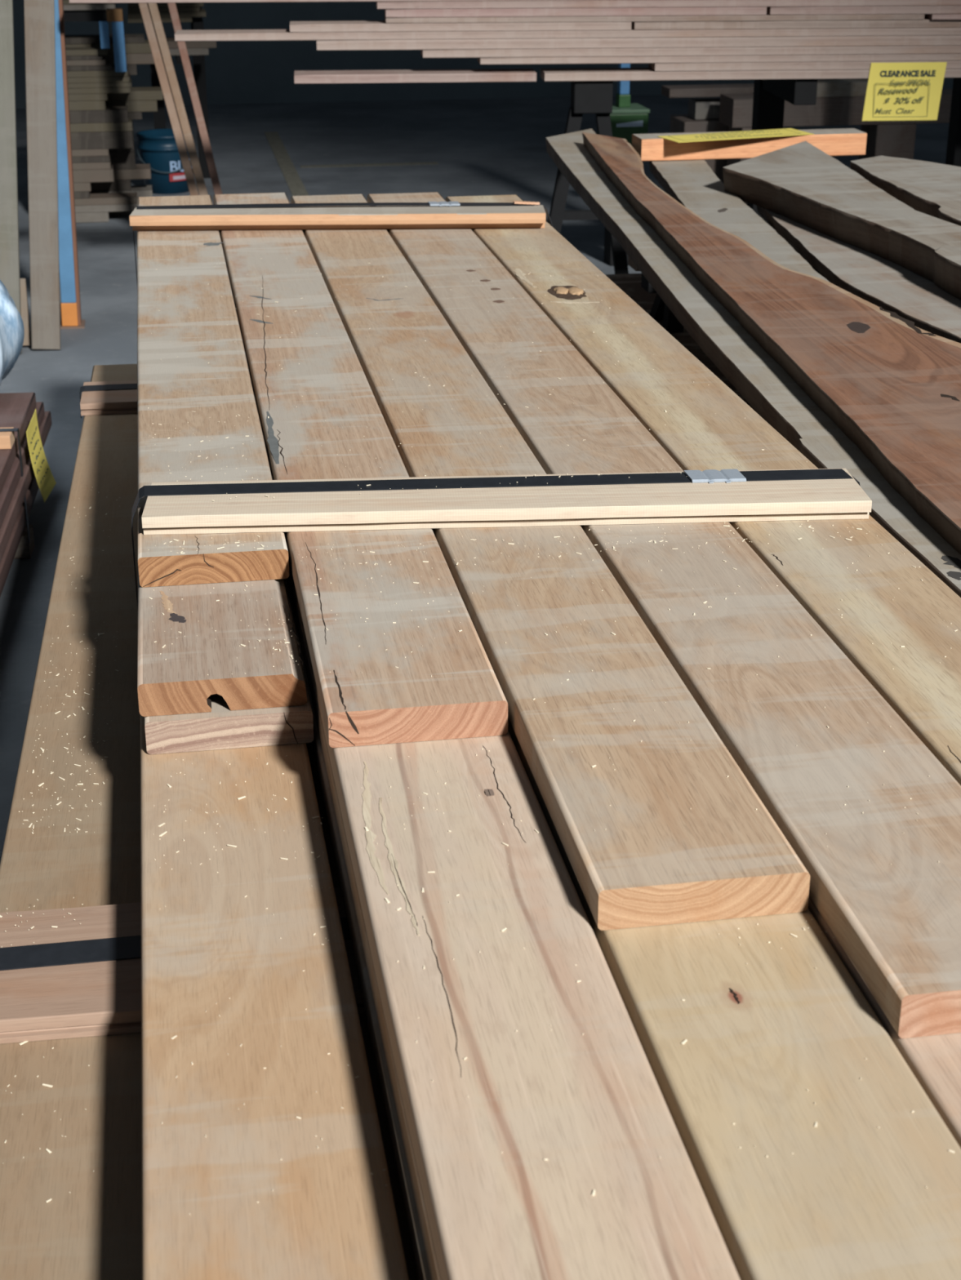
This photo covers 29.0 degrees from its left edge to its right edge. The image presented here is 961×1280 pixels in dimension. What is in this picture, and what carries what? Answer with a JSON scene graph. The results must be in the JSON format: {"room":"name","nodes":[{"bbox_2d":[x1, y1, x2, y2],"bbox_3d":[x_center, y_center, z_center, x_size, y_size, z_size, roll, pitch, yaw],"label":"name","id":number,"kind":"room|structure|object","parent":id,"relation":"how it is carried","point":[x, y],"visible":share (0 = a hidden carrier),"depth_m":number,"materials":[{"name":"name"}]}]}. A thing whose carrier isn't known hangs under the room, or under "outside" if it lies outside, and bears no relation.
{"room":"shop","nodes":[
{"label":"shop","id":0,"kind":"room"},
{"bbox_2d":[0,95,949,862],"bbox_3d":[0.885,1.221,1.345,16.000,0.100,25.200,-4,23,-9],"label":"floor","id":1,"kind":"structure","parent":0,"point":[480,147],"depth_m":9.72,"materials":[{"name":"concrete"}]},
{"bbox_2d":[0,0,22,352],"bbox_3d":[-1.628,-1.990,6.210,0.135,1.998,0.512,2,23,4],"label":"plank","id":2,"kind":"object","parent":1,"relation":"on","point":[9,220],"visible":0.94,"depth_m":6.27,"materials":[{"name":"wood"}]},
{"bbox_2d":[13,524,34,559],"bbox_3d":[-1.266,-0.236,4.566,0.320,0.060,0.090,-2,23,-6],"label":"bearer","id":3,"kind":"object","parent":1,"relation":"on","point":[24,550],"visible":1,"depth_m":4.55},
{"bbox_2d":[0,486,39,596],"bbox_3d":[-1.236,-0.155,4.247,0.301,0.039,1.446,-2,23,-6],"label":"board","id":4,"kind":"object","parent":3,"relation":"on","point":[37,486],"visible":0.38,"depth_m":4.45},
{"bbox_2d":[0,472,38,591],"bbox_3d":[-1.220,-0.186,4.219,0.301,0.039,1.416,-2,23,-6],"label":"board","id":5,"kind":"object","parent":4,"relation":"on","point":[15,536],"visible":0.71,"depth_m":4.35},
{"bbox_3d":[-1.233,-0.233,4.225,0.300,0.039,1.466,-2,23,-6],"label":"board","id":6,"kind":"object","parent":5,"relation":"on","visible":0},
{"bbox_2d":[0,411,52,562],"bbox_3d":[-1.215,-0.286,4.248,0.301,0.039,1.546,-2,23,-6],"label":"board","id":7,"kind":"object","parent":6,"relation":"on","point":[12,513],"visible":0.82,"depth_m":4.35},
{"bbox_2d":[0,401,44,528],"bbox_3d":[-1.222,-0.313,4.209,0.301,0.039,1.496,-2,23,-6],"label":"board","id":8,"kind":"object","parent":7,"relation":"on","point":[13,477],"visible":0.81,"depth_m":4.37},
{"bbox_2d":[0,392,36,493],"bbox_3d":[-1.232,-0.339,4.169,0.301,0.039,1.446,-2,23,-6],"label":"board","id":9,"kind":"object","parent":8,"relation":"on","point":[16,409],"visible":0.8,"depth_m":4.64,"materials":[{"name":"wood"}]},
{"bbox_2d":[0,280,24,385],"bbox_3d":[-1.446,-0.838,4.839,0.497,0.350,0.848,-4,23,-9],"label":"wrapped bundle","id":10,"kind":"object","parent":9,"relation":"on","point":[11,325],"visible":1,"depth_m":4.82,"materials":[{"name":"plastic"}]},
{"bbox_2d":[26,408,56,502],"bbox_3d":[-1.079,-0.452,4.573,0.037,0.185,0.200,-2,23,-6],"label":"paper tag","id":11,"kind":"object","parent":7,"relation":"attached to","point":[46,482],"visible":1,"depth_m":4.57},
{"bbox_2d":[23,0,60,349],"bbox_3d":[-1.483,-1.741,6.280,0.099,1.484,0.330,4,23,9],"label":"plank","id":12,"kind":"object","parent":1,"relation":"on","point":[39,15],"visible":1,"depth_m":6.30,"materials":[{"name":"wood"}]},
{"bbox_2d":[54,0,84,328],"bbox_3d":[-1.462,-2.347,6.283,0.098,2.600,0.110,-2,23,-9],"label":"post","id":13,"kind":"object","parent":1,"relation":"on","point":[70,304],"visible":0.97,"depth_m":6.57,"materials":[{"name":"metal"}]},
{"bbox_2d":[63,9,106,22],"bbox_3d":[-1.855,-2.715,8.633,0.326,1.436,0.440,-4,23,-9],"label":"storage rack","id":14,"kind":"object","parent":1,"relation":"on","point":[90,15],"visible":0.11,"depth_m":8.36,"materials":[{"name":"black metal"}]},
{"bbox_2d":[98,8,126,71],"bbox_3d":[-1.645,-2.679,8.301,0.106,0.267,0.064,-4,23,-9],"label":"post","id":15,"kind":"object","parent":14,"relation":"attached to","point":[114,15],"visible":1,"depth_m":8.27,"materials":[{"name":"blue metal"}]},
{"bbox_2d":[75,211,109,222],"bbox_3d":[-1.902,-1.986,8.691,0.320,0.046,0.140,-4,23,-9],"label":"plank","id":16,"kind":"object","parent":1,"relation":"on","point":[82,217],"visible":0.3,"depth_m":8.64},
{"bbox_2d":[75,204,135,213],"bbox_3d":[-1.838,-2.027,8.686,0.443,0.031,0.141,-4,23,-9],"label":"plank","id":17,"kind":"object","parent":16,"relation":"on","point":[122,207],"visible":0.4,"depth_m":8.64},
{"bbox_2d":[74,192,137,205],"bbox_3d":[-1.831,-2.057,8.674,0.451,0.031,0.140,-4,23,-9],"label":"plank","id":18,"kind":"object","parent":17,"relation":"on","point":[111,198],"visible":0.44,"depth_m":8.63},
{"bbox_2d":[74,191,89,198],"bbox_3d":[-1.937,-2.079,8.646,0.232,0.031,0.140,-4,23,-9],"label":"plank","id":19,"kind":"object","parent":18,"relation":"on","point":[86,194],"visible":0.3,"depth_m":8.59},
{"bbox_2d":[73,182,91,191],"bbox_3d":[-1.931,-2.113,8.632,0.237,0.040,0.140,-4,23,-9],"label":"plank","id":20,"kind":"object","parent":19,"relation":"on","point":[77,187],"visible":0.3,"depth_m":8.58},
{"bbox_2d":[72,164,114,182],"bbox_3d":[-1.876,-2.162,8.621,0.341,0.057,0.140,-4,23,-9],"label":"plank","id":21,"kind":"object","parent":20,"relation":"on","point":[101,175],"visible":0.51,"depth_m":8.57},
{"bbox_2d":[72,159,111,169],"bbox_3d":[-1.879,-2.203,8.604,0.326,0.031,0.141,-4,23,-9],"label":"plank","id":22,"kind":"object","parent":21,"relation":"on","point":[82,166],"visible":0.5,"depth_m":8.55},
{"bbox_2d":[71,151,110,163],"bbox_3d":[-1.877,-2.231,8.592,0.323,0.028,0.140,-4,23,-9],"label":"plank","id":23,"kind":"object","parent":22,"relation":"on","point":[88,158],"visible":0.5,"depth_m":8.54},
{"bbox_2d":[71,148,109,156],"bbox_3d":[-1.878,-2.258,8.580,0.316,0.031,0.141,-4,23,-9],"label":"plank","id":24,"kind":"object","parent":23,"relation":"on","point":[101,152],"visible":0.45,"depth_m":8.53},
{"bbox_2d":[70,131,133,149],"bbox_3d":[-1.821,-2.312,8.568,0.426,0.076,0.140,-4,23,-9],"label":"plank","id":25,"kind":"object","parent":24,"relation":"on","point":[99,140],"visible":0.46,"depth_m":8.52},
{"bbox_2d":[70,118,132,132],"bbox_3d":[-1.816,-2.365,8.546,0.422,0.039,0.140,-4,23,-9],"label":"plank","id":26,"kind":"object","parent":25,"relation":"on","point":[101,126],"visible":0.51,"depth_m":8.49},
{"bbox_2d":[69,106,128,123],"bbox_3d":[-1.823,-2.409,8.526,0.401,0.056,0.140,-4,23,-9],"label":"plank","id":27,"kind":"object","parent":26,"relation":"on","point":[111,113],"visible":0.51,"depth_m":8.47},
{"bbox_2d":[136,128,192,194],"bbox_3d":[-1.592,-2.425,9.420,0.289,0.286,0.286,-4,23,-9],"label":"bucket","id":28,"kind":"object","parent":1,"relation":"on","point":[157,148],"visible":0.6,"depth_m":9.32,"materials":[{"name":"plastic"}]},
{"bbox_2d":[138,3,199,195],"bbox_3d":[-1.307,-2.326,7.610,0.037,1.520,0.891,-14,27,-29],"label":"wood strip","id":29,"kind":"object","parent":1,"relation":"on","point":[149,29],"visible":0.65,"depth_m":7.59,"materials":[{"name":"wood"}]},
{"bbox_2d":[147,3,208,195],"bbox_3d":[-1.270,-2.329,7.618,0.038,1.519,0.894,-14,27,-29],"label":"wood strip","id":30,"kind":"object","parent":1,"relation":"on","point":[192,152],"visible":0.65,"depth_m":7.60,"materials":[{"name":"wood"}]},
{"bbox_2d":[150,6,210,177],"bbox_3d":[-1.525,-3.006,9.331,0.280,1.425,0.560,-4,23,-9],"label":"storage rack","id":31,"kind":"object","parent":1,"relation":"on","point":[197,24],"visible":0.22,"depth_m":9.64,"materials":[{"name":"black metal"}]},
{"bbox_2d":[167,2,222,194],"bbox_3d":[-1.200,-2.335,7.632,0.035,1.517,0.885,-12,26,-27],"label":"wood strip","id":32,"kind":"object","parent":1,"relation":"on","point":[172,7],"visible":0.65,"depth_m":7.61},
{"bbox_2d":[264,132,308,195],"bbox_3d":[-1.038,-2.542,10.058,0.080,0.002,3.000,-4,23,-9],"label":"floor marking","id":33,"kind":"object","parent":1,"relation":"on","point":[294,182],"depth_m":10.19,"materials":[{"name":"yellow paint"}]},
{"bbox_2d":[547,80,628,274],"bbox_3d":[0.369,-1.545,6.615,0.384,0.870,0.100,-2,23,-4],"label":"trestle","id":34,"kind":"object","parent":1,"relation":"on","point":[595,97],"visible":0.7,"depth_m":6.49,"materials":[{"name":"black metal"}]},
{"bbox_2d":[293,68,536,84],"bbox_3d":[-0.226,-1.941,6.394,0.826,0.029,0.143,-2,23,-4],"label":"plank","id":35,"kind":"object","parent":34,"relation":"on","point":[482,75],"visible":1,"depth_m":6.34,"materials":[{"name":"wood"}]},
{"bbox_2d":[596,63,649,266],"bbox_3d":[0.580,-1.976,7.645,0.175,0.849,0.208,-4,23,-9],"label":"bin","id":36,"kind":"object","parent":1,"relation":"on","point":[628,118],"visible":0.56,"depth_m":7.50,"materials":[{"name":"plastic"}]},
{"bbox_2d":[669,114,728,183],"bbox_3d":[1.046,-2.112,8.418,0.340,0.495,0.250,-4,23,-9],"label":"crate","id":37,"kind":"object","parent":1,"relation":"on","point":[682,123],"visible":0.22,"depth_m":8.24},
{"bbox_2d":[688,97,719,119],"bbox_3d":[1.004,-2.370,8.284,0.128,0.080,0.121,-4,23,-9],"label":"block","id":38,"kind":"object","parent":37,"relation":"on","point":[708,108],"visible":0.91,"depth_m":8.23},
{"bbox_2d":[661,83,754,97],"bbox_3d":[1.037,-2.431,8.220,0.450,0.038,0.141,-4,23,-9],"label":"timber beam","id":39,"kind":"structure","parent":38,"relation":"on","point":[709,90],"depth_m":8.16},
{"bbox_2d":[640,265,830,333],"bbox_3d":[1.272,-0.762,5.148,1.787,0.597,0.542,-4,23,-9],"label":"trestle","id":40,"kind":"object","parent":1,"relation":"on","point":[660,311],"visible":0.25,"depth_m":4.91,"materials":[{"name":"black metal"}]},
{"bbox_2d":[628,222,811,271],"bbox_3d":[1.312,-1.086,5.017,1.850,0.100,0.090,-4,23,-9],"label":"bearer","id":41,"kind":"object","parent":40,"relation":"on","point":[631,264],"visible":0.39,"depth_m":4.90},
{"bbox_2d":[756,205,960,343],"bbox_3d":[1.108,-0.677,3.883,0.514,0.034,2.811,-5,23,-11],"label":"live edge slab","id":42,"kind":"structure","parent":41,"relation":"on","point":[878,281],"depth_m":4.13,"materials":[{"name":"wood"}]},
{"bbox_2d":[722,141,960,300],"bbox_3d":[1.104,-0.858,4.164,0.411,0.076,3.064,-5,24,-11],"label":"live edge slab","id":43,"kind":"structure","parent":42,"relation":"on","point":[800,183],"depth_m":4.60,"materials":[{"name":"wood"}]},
{"bbox_2d":[849,155,960,226],"bbox_3d":[1.592,-0.832,4.108,0.734,0.070,2.824,-7,24,-15],"label":"live edge slab","id":44,"kind":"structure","parent":42,"relation":"on","point":[928,188],"depth_m":4.92,"materials":[{"name":"wood"}]},
{"bbox_2d":[746,79,817,222],"bbox_3d":[1.109,-2.132,6.704,0.100,1.862,0.600,-2,23,-4],"label":"storage rack","id":45,"kind":"object","parent":1,"relation":"on","point":[770,95],"visible":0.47,"depth_m":6.96,"materials":[{"name":"black metal"}]},
{"bbox_2d":[539,67,960,81],"bbox_3d":[1.675,-2.002,6.537,2.932,0.029,0.143,-2,23,-4],"label":"plank","id":46,"kind":"object","parent":45,"relation":"on","point":[573,74],"visible":0.77,"depth_m":6.41,"materials":[{"name":"wood"}]},
{"bbox_2d":[648,60,960,71],"bbox_3d":[1.865,-2.034,6.540,2.552,0.027,0.143,-2,23,-4],"label":"plank","id":47,"kind":"object","parent":46,"relation":"on","point":[837,65],"visible":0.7,"depth_m":6.41,"materials":[{"name":"wood"}]},
{"bbox_2d":[476,53,960,64],"bbox_3d":[1.566,-2.048,6.508,3.153,0.023,0.142,-2,23,-4],"label":"plank","id":48,"kind":"object","parent":47,"relation":"on","point":[879,57],"visible":0.68,"depth_m":6.39,"materials":[{"name":"wood"}]},
{"bbox_2d":[420,45,960,57],"bbox_3d":[1.468,-2.068,6.491,3.349,0.027,0.142,-2,23,-4],"label":"plank","id":49,"kind":"object","parent":48,"relation":"on","point":[868,50],"visible":0.73,"depth_m":6.37,"materials":[{"name":"wood"}]},
{"bbox_2d":[316,35,960,50],"bbox_3d":[1.290,-2.090,6.465,3.707,0.033,0.143,-2,23,-4],"label":"plank","id":50,"kind":"object","parent":49,"relation":"on","point":[930,40],"visible":0.77,"depth_m":6.34,"materials":[{"name":"wood"}]},
{"bbox_2d":[174,27,960,41],"bbox_3d":[1.054,-2.110,6.436,4.179,0.024,0.143,-2,23,-4],"label":"plank","id":51,"kind":"object","parent":50,"relation":"on","point":[215,34],"visible":0.75,"depth_m":6.31,"materials":[{"name":"wood"}]},
{"bbox_2d":[289,20,631,32],"bbox_3d":[-0.069,-2.097,6.342,1.157,0.026,0.143,-2,23,-4],"label":"plank","id":52,"kind":"object","parent":51,"relation":"on","point":[313,26],"visible":0.8,"depth_m":6.28,"materials":[{"name":"wood"}]},
{"bbox_2d":[631,17,960,30],"bbox_3d":[1.828,-2.160,6.488,2.626,0.026,0.143,-2,23,-4],"label":"plank","id":53,"kind":"object","parent":51,"relation":"on","point":[926,23],"visible":0.72,"depth_m":6.37,"materials":[{"name":"wood"}]},
{"bbox_2d":[384,13,924,23],"bbox_3d":[0.599,-2.140,6.383,1.850,0.018,0.142,-2,23,-4],"label":"plank","id":54,"kind":"object","parent":53,"relation":"on","point":[889,16],"visible":0.73,"depth_m":6.32,"materials":[{"name":"wood"}]},
{"bbox_2d":[384,6,766,17],"bbox_3d":[0.323,-2.152,6.353,1.298,0.026,0.143,-2,23,-4],"label":"plank","id":55,"kind":"object","parent":54,"relation":"on","point":[748,11],"visible":0.75,"depth_m":6.29,"materials":[{"name":"wood"}]},
{"bbox_2d":[924,13,960,19],"bbox_3d":[2.341,-2.192,6.505,1.598,0.018,0.143,-2,23,-4],"label":"plank","id":56,"kind":"object","parent":53,"relation":"on","point":[931,16],"visible":0.61,"depth_m":6.38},
{"bbox_2d":[766,5,960,14],"bbox_3d":[2.060,-2.208,6.484,2.161,0.026,0.143,-2,23,-4],"label":"plank","id":57,"kind":"object","parent":56,"relation":"on","point":[879,10],"visible":0.72,"depth_m":6.36,"materials":[{"name":"wood"}]},
{"bbox_2d":[376,0,960,8],"bbox_3d":[1.393,-2.210,6.424,3.500,0.024,0.142,-2,23,-4],"label":"plank","id":58,"kind":"object","parent":57,"relation":"on","point":[569,3],"visible":1,"depth_m":6.30,"materials":[{"name":"wood"}]},
{"bbox_2d":[69,0,567,3],"bbox_3d":[0.886,-2.220,6.374,4.517,0.032,0.142,-2,23,-4],"label":"plank","id":59,"kind":"object","parent":58,"relation":"on","point":[70,1],"visible":1,"depth_m":6.19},
{"bbox_2d":[862,62,946,120],"bbox_3d":[1.476,-1.910,6.471,0.288,0.194,0.013,-2,23,-4],"label":"paper notice","id":60,"kind":"object","parent":46,"relation":"hanging from","point":[908,91],"visible":1,"depth_m":6.47,"materials":[{"name":"paper"}]},
{"bbox_2d":[858,123,915,159],"bbox_3d":[1.798,-2.054,8.278,0.180,0.498,0.200,-4,23,-9],"label":"block","id":61,"kind":"object","parent":1,"relation":"on","point":[895,140],"visible":0.2,"depth_m":8.12,"materials":[{"name":"wood"}]},
{"bbox_2d":[945,77,960,166],"bbox_3d":[1.877,-2.159,6.761,0.100,1.855,0.600,-2,23,-4],"label":"storage rack","id":62,"kind":"object","parent":1,"relation":"on","point":[953,143],"visible":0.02,"depth_m":7.09,"materials":[{"name":"black metal"}]},
{"bbox_3d":[2.325,-2.090,8.361,0.180,0.498,0.200,-4,23,-9],"label":"block","id":63,"kind":"object","parent":1,"relation":"on","visible":0},
{"bbox_2d":[719,88,952,128],"bbox_3d":[1.776,-2.338,8.153,1.445,0.120,0.201,-4,23,-9],"label":"timber beam","id":64,"kind":"structure","parent":63,"relation":"on","point":[735,110],"depth_m":8.02,"materials":[{"name":"wood"}]},
{"bbox_2d":[816,78,868,97],"bbox_3d":[1.600,-2.397,8.062,0.727,0.059,0.141,-4,23,-9],"label":"timber beam","id":65,"kind":"structure","parent":64,"relation":"on","point":[843,86],"depth_m":8.00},
{"bbox_2d":[13,0,953,108],"bbox_3d":[-1.248,-5.981,11.886,16.000,5.100,0.200,-4,23,-9],"label":"wall","id":66,"kind":"structure","parent":0,"point":[237,72],"depth_m":12.65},
{"bbox_3d":[-0.127,0.248,2.823,0.880,0.534,0.300,-3,23,-8],"label":"bearer","id":67,"kind":"object","parent":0,"visible":0},
{"bbox_3d":[-0.073,0.114,2.403,0.201,0.039,3.706,-3,23,-8],"label":"board","id":68,"kind":"object","parent":67,"relation":"on","visible":0},
{"bbox_2d":[311,741,418,1279],"bbox_3d":[-0.196,-0.088,2.710,0.185,0.039,4.300,-4,23,-9],"label":"board","id":69,"kind":"object","parent":68,"relation":"on","point":[312,741],"visible":0.02,"depth_m":1.68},
{"bbox_2d":[285,578,431,1279],"bbox_3d":[-0.202,-0.126,2.697,0.185,0.039,4.300,-4,23,-9],"label":"board","id":70,"kind":"object","parent":69,"relation":"on","point":[422,1266],"visible":0.06,"depth_m":1.60,"materials":[{"name":"wood"}]},
{"bbox_2d":[286,568,440,1279],"bbox_3d":[-0.199,-0.162,2.680,0.185,0.039,4.300,-4,23,-9],"label":"board","id":71,"kind":"object","parent":70,"relation":"on","point":[432,1260],"visible":0.09,"depth_m":1.60,"materials":[{"name":"wood"}]},
{"bbox_2d":[248,369,740,1279],"bbox_3d":[-0.209,-0.224,2.721,0.185,0.040,4.340,-4,23,-9],"label":"board","id":72,"kind":"object","parent":71,"relation":"on","point":[592,1104],"visible":0.78,"depth_m":1.42,"materials":[{"name":"wood"}]},
{"bbox_2d":[213,192,507,747],"bbox_3d":[-0.323,-0.513,3.299,0.186,0.040,3.100,-4,23,-9],"label":"board","id":73,"kind":"object","parent":72,"relation":"on","point":[384,703],"visible":0.92,"depth_m":2.29,"materials":[{"name":"wood"}]},
{"bbox_3d":[0.128,0.103,2.430,0.201,0.039,3.706,-3,23,-8],"label":"board","id":74,"kind":"object","parent":67,"relation":"on","visible":0},
{"bbox_3d":[-0.015,-0.109,2.761,0.185,0.039,4.300,-4,23,-9],"label":"board","id":75,"kind":"object","parent":74,"relation":"on","visible":0},
{"bbox_3d":[-0.026,-0.167,2.793,0.185,0.039,4.300,-4,23,-9],"label":"board","id":76,"kind":"object","parent":75,"relation":"on","visible":0},
{"bbox_3d":[-0.018,-0.186,2.736,0.185,0.039,4.300,-4,23,-9],"label":"board","id":77,"kind":"object","parent":76,"relation":"on","visible":0},
{"bbox_2d":[507,717,960,1279],"bbox_3d":[-0.016,-0.226,2.728,0.185,0.040,4.330,-4,23,-9],"label":"board","id":78,"kind":"object","parent":77,"relation":"on","point":[851,1200],"visible":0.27,"depth_m":1.36,"materials":[{"name":"wood"}]},
{"bbox_2d":[290,194,809,930],"bbox_3d":[-0.098,-0.441,3.130,0.185,0.040,3.429,-4,23,-9],"label":"board","id":79,"kind":"object","parent":78,"relation":"on","point":[657,860],"visible":0.77,"depth_m":1.96,"materials":[{"name":"wood"}]},
{"bbox_3d":[0.170,-0.115,2.774,0.185,0.039,4.300,-4,23,-9],"label":"board","id":80,"kind":"object","parent":74,"relation":"on","visible":0},
{"bbox_3d":[0.168,-0.156,2.768,0.185,0.039,4.300,-4,23,-9],"label":"board","id":81,"kind":"object","parent":80,"relation":"on","visible":0},
{"bbox_3d":[0.163,-0.204,2.778,0.185,0.039,4.300,-4,23,-9],"label":"board","id":82,"kind":"object","parent":81,"relation":"on","visible":0},
{"bbox_2d":[807,896,960,1147],"bbox_3d":[0.171,-0.237,2.753,0.185,0.039,4.320,-4,23,-9],"label":"board","id":83,"kind":"object","parent":82,"relation":"on","point":[935,1061],"visible":0.03,"depth_m":1.41,"materials":[{"name":"wood"}]},
{"bbox_2d":[367,191,960,1038],"bbox_3d":[0.108,-0.416,3.071,0.185,0.040,3.614,-4,23,-9],"label":"board","id":84,"kind":"object","parent":83,"relation":"on","point":[898,923],"visible":0.76,"depth_m":1.94,"materials":[{"name":"wood"}]},
{"bbox_3d":[0.100,0.868,1.366,0.880,0.534,0.300,-3,23,-8],"label":"bearer","id":85,"kind":"object","parent":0,"visible":0},
{"bbox_2d":[0,364,142,1279],"bbox_3d":[-0.475,0.137,2.350,0.200,0.040,3.706,-3,23,-8],"label":"board","id":86,"kind":"object","parent":85,"relation":"on","point":[92,1231],"visible":0.43,"depth_m":2.07,"materials":[{"name":"wood"}]},
{"bbox_2d":[80,380,137,415],"bbox_3d":[-0.353,-0.510,3.787,0.900,0.024,0.162,-3,23,-8],"label":"batten","id":87,"kind":"object","parent":86,"relation":"on","point":[122,401],"visible":0.15,"depth_m":3.67,"materials":[{"name":"wood"}]},
{"bbox_3d":[0.346,-0.154,2.866,0.185,0.039,4.300,-4,23,-9],"label":"board","id":88,"kind":"object","parent":87,"relation":"on","visible":0},
{"bbox_3d":[0.346,-0.196,2.863,0.185,0.039,4.300,-4,23,-9],"label":"board","id":89,"kind":"object","parent":88,"relation":"on","visible":0},
{"bbox_3d":[0.351,-0.213,2.800,0.185,0.039,4.300,-4,23,-9],"label":"board","id":90,"kind":"object","parent":89,"relation":"on","visible":0},
{"bbox_3d":[0.357,-0.239,2.759,0.185,0.039,4.300,-4,23,-9],"label":"board","id":91,"kind":"object","parent":90,"relation":"on","visible":0},
{"bbox_2d":[445,195,960,785],"bbox_3d":[0.343,-0.322,2.840,0.185,0.048,4.045,-4,23,-9],"label":"board","id":92,"kind":"object","parent":91,"relation":"on","point":[925,692],"visible":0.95,"depth_m":2.40,"materials":[{"name":"brown wood"}]},
{"bbox_2d":[141,468,871,534],"bbox_3d":[0.035,-0.182,2.436,0.933,0.027,0.140,-2,23,-4],"label":"batten","id":93,"kind":"object","parent":92,"relation":"on","point":[815,499],"visible":0.94,"depth_m":2.39,"materials":[{"name":"wood"}]},
{"bbox_2d":[131,468,860,611],"bbox_3d":[0.025,-0.106,2.505,0.976,0.230,0.049,-2,23,-4],"label":"strap","id":94,"kind":"object","parent":93,"relation":"on","point":[710,476],"visible":0.94,"depth_m":2.46,"materials":[{"name":"metal"}]},
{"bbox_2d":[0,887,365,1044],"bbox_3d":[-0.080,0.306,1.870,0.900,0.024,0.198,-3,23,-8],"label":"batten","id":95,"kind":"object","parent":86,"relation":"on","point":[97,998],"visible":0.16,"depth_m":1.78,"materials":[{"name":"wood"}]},
{"bbox_2d":[0,916,351,970],"bbox_3d":[-0.133,0.316,1.883,0.817,0.057,0.040,-4,23,-9],"label":"strap","id":96,"kind":"object","parent":95,"relation":"on","point":[23,957],"visible":0.12,"depth_m":1.83,"materials":[{"name":"plastic"}]},
{"bbox_2d":[306,742,417,1279],"bbox_3d":[-0.274,0.126,2.377,0.200,0.040,3.706,-3,23,-8],"label":"board","id":97,"kind":"object","parent":85,"relation":"on","point":[395,1187],"visible":0.02,"depth_m":1.66,"materials":[{"name":"wood"}]},
{"bbox_3d":[-0.397,-0.088,2.711,0.185,0.039,4.300,-4,23,-9],"label":"board","id":98,"kind":"object","parent":97,"relation":"on","visible":0},
{"bbox_2d":[140,715,408,1279],"bbox_3d":[-0.406,-0.138,2.727,0.185,0.039,4.290,-4,23,-9],"label":"board","id":99,"kind":"object","parent":98,"relation":"on","point":[325,1215],"visible":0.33,"depth_m":1.56,"materials":[{"name":"wood"}]},
{"bbox_2d":[144,578,313,754],"bbox_3d":[-0.521,-0.458,3.376,0.185,0.040,2.906,-4,23,-9],"label":"board","id":100,"kind":"object","parent":99,"relation":"on","point":[222,727],"visible":0.12,"depth_m":2.06,"materials":[{"name":"wood"}]},
{"bbox_2d":[137,391,306,716],"bbox_3d":[-0.525,-0.492,3.353,0.185,0.040,2.862,-4,23,-9],"label":"board","id":101,"kind":"object","parent":100,"relation":"on","point":[180,683],"visible":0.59,"depth_m":2.12,"materials":[{"name":"brown wood"}]},
{"bbox_2d":[137,195,288,586],"bbox_3d":[-0.546,-0.593,3.488,0.192,0.040,2.610,-4,23,-9],"label":"board","id":102,"kind":"object","parent":101,"relation":"on","point":[176,380],"visible":0.94,"depth_m":2.95,"materials":[{"name":"wood"}]},
{"bbox_2d":[128,204,546,231],"bbox_3d":[-0.324,-0.966,4.264,0.941,0.039,0.111,-1,23,-2],"label":"batten","id":103,"kind":"object","parent":102,"relation":"on","point":[358,217],"visible":1,"depth_m":4.22,"materials":[{"name":"wood"}]},
{"bbox_2d":[133,201,553,281],"bbox_3d":[-0.319,-0.898,4.348,0.976,0.244,0.043,-1,23,-3],"label":"strap","id":104,"kind":"object","parent":103,"relation":"on","point":[428,203],"visible":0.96,"depth_m":4.30,"materials":[{"name":"metal"}]},
{"bbox_2d":[147,248,957,1214],"bbox_3d":[-0.001,-0.203,2.636,0.952,0.150,3.039,-4,23,-9],"label":"wood shavings","id":105,"kind":"object","parent":99,"relation":"on","point":[593,766],"visible":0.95,"depth_m":2.06},
{"bbox_3d":[1.461,-0.242,3.034,1.850,0.100,0.091,-4,23,-9],"label":"bearer","id":106,"kind":"object","parent":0,"visible":0},
{"bbox_2d":[648,159,828,281],"bbox_3d":[0.707,-0.825,4.217,0.241,0.044,3.673,-2,23,-4],"label":"live edge slab","id":107,"kind":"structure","parent":106,"relation":"on","point":[693,184],"depth_m":4.92,"materials":[{"name":"wood"}]},
{"bbox_2d":[631,128,866,161],"bbox_3d":[0.827,-1.525,5.720,0.715,0.066,0.116,-4,23,-9],"label":"timber beam","id":108,"kind":"structure","parent":107,"relation":"on","point":[845,141],"depth_m":5.67,"materials":[{"name":"wood"}]},
{"bbox_2d":[657,128,813,142],"bbox_3d":[0.779,-1.539,5.664,0.468,0.001,0.139,-9,25,-20],"label":"paper notice","id":109,"kind":"object","parent":108,"relation":"on","point":[786,131],"visible":1,"depth_m":5.66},
{"bbox_2d":[545,128,960,597],"bbox_3d":[0.525,-0.707,3.940,0.254,0.044,5.133,-2,23,-6],"label":"live edge slab","id":110,"kind":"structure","parent":106,"relation":"on","point":[776,397],"depth_m":3.44,"materials":[{"name":"wood"}]},
{"bbox_2d":[582,132,960,554],"bbox_3d":[0.729,-0.685,3.781,0.637,0.040,4.756,-3,23,-8],"label":"live edge slab","id":111,"kind":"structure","parent":110,"relation":"on","point":[891,385],"depth_m":3.36,"materials":[{"name":"wood"}]},
{"bbox_3d":[1.436,0.081,3.167,1.687,0.597,0.542,-4,23,-9],"label":"trestle","id":112,"kind":"object","parent":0,"visible":0},
{"bbox_2d":[604,273,758,413],"bbox_3d":[0.744,-0.321,3.805,0.552,0.050,3.926,-3,23,-7],"label":"live edge slab","id":113,"kind":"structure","parent":112,"relation":"on","point":[629,283],"depth_m":5.17,"materials":[{"name":"wood"}]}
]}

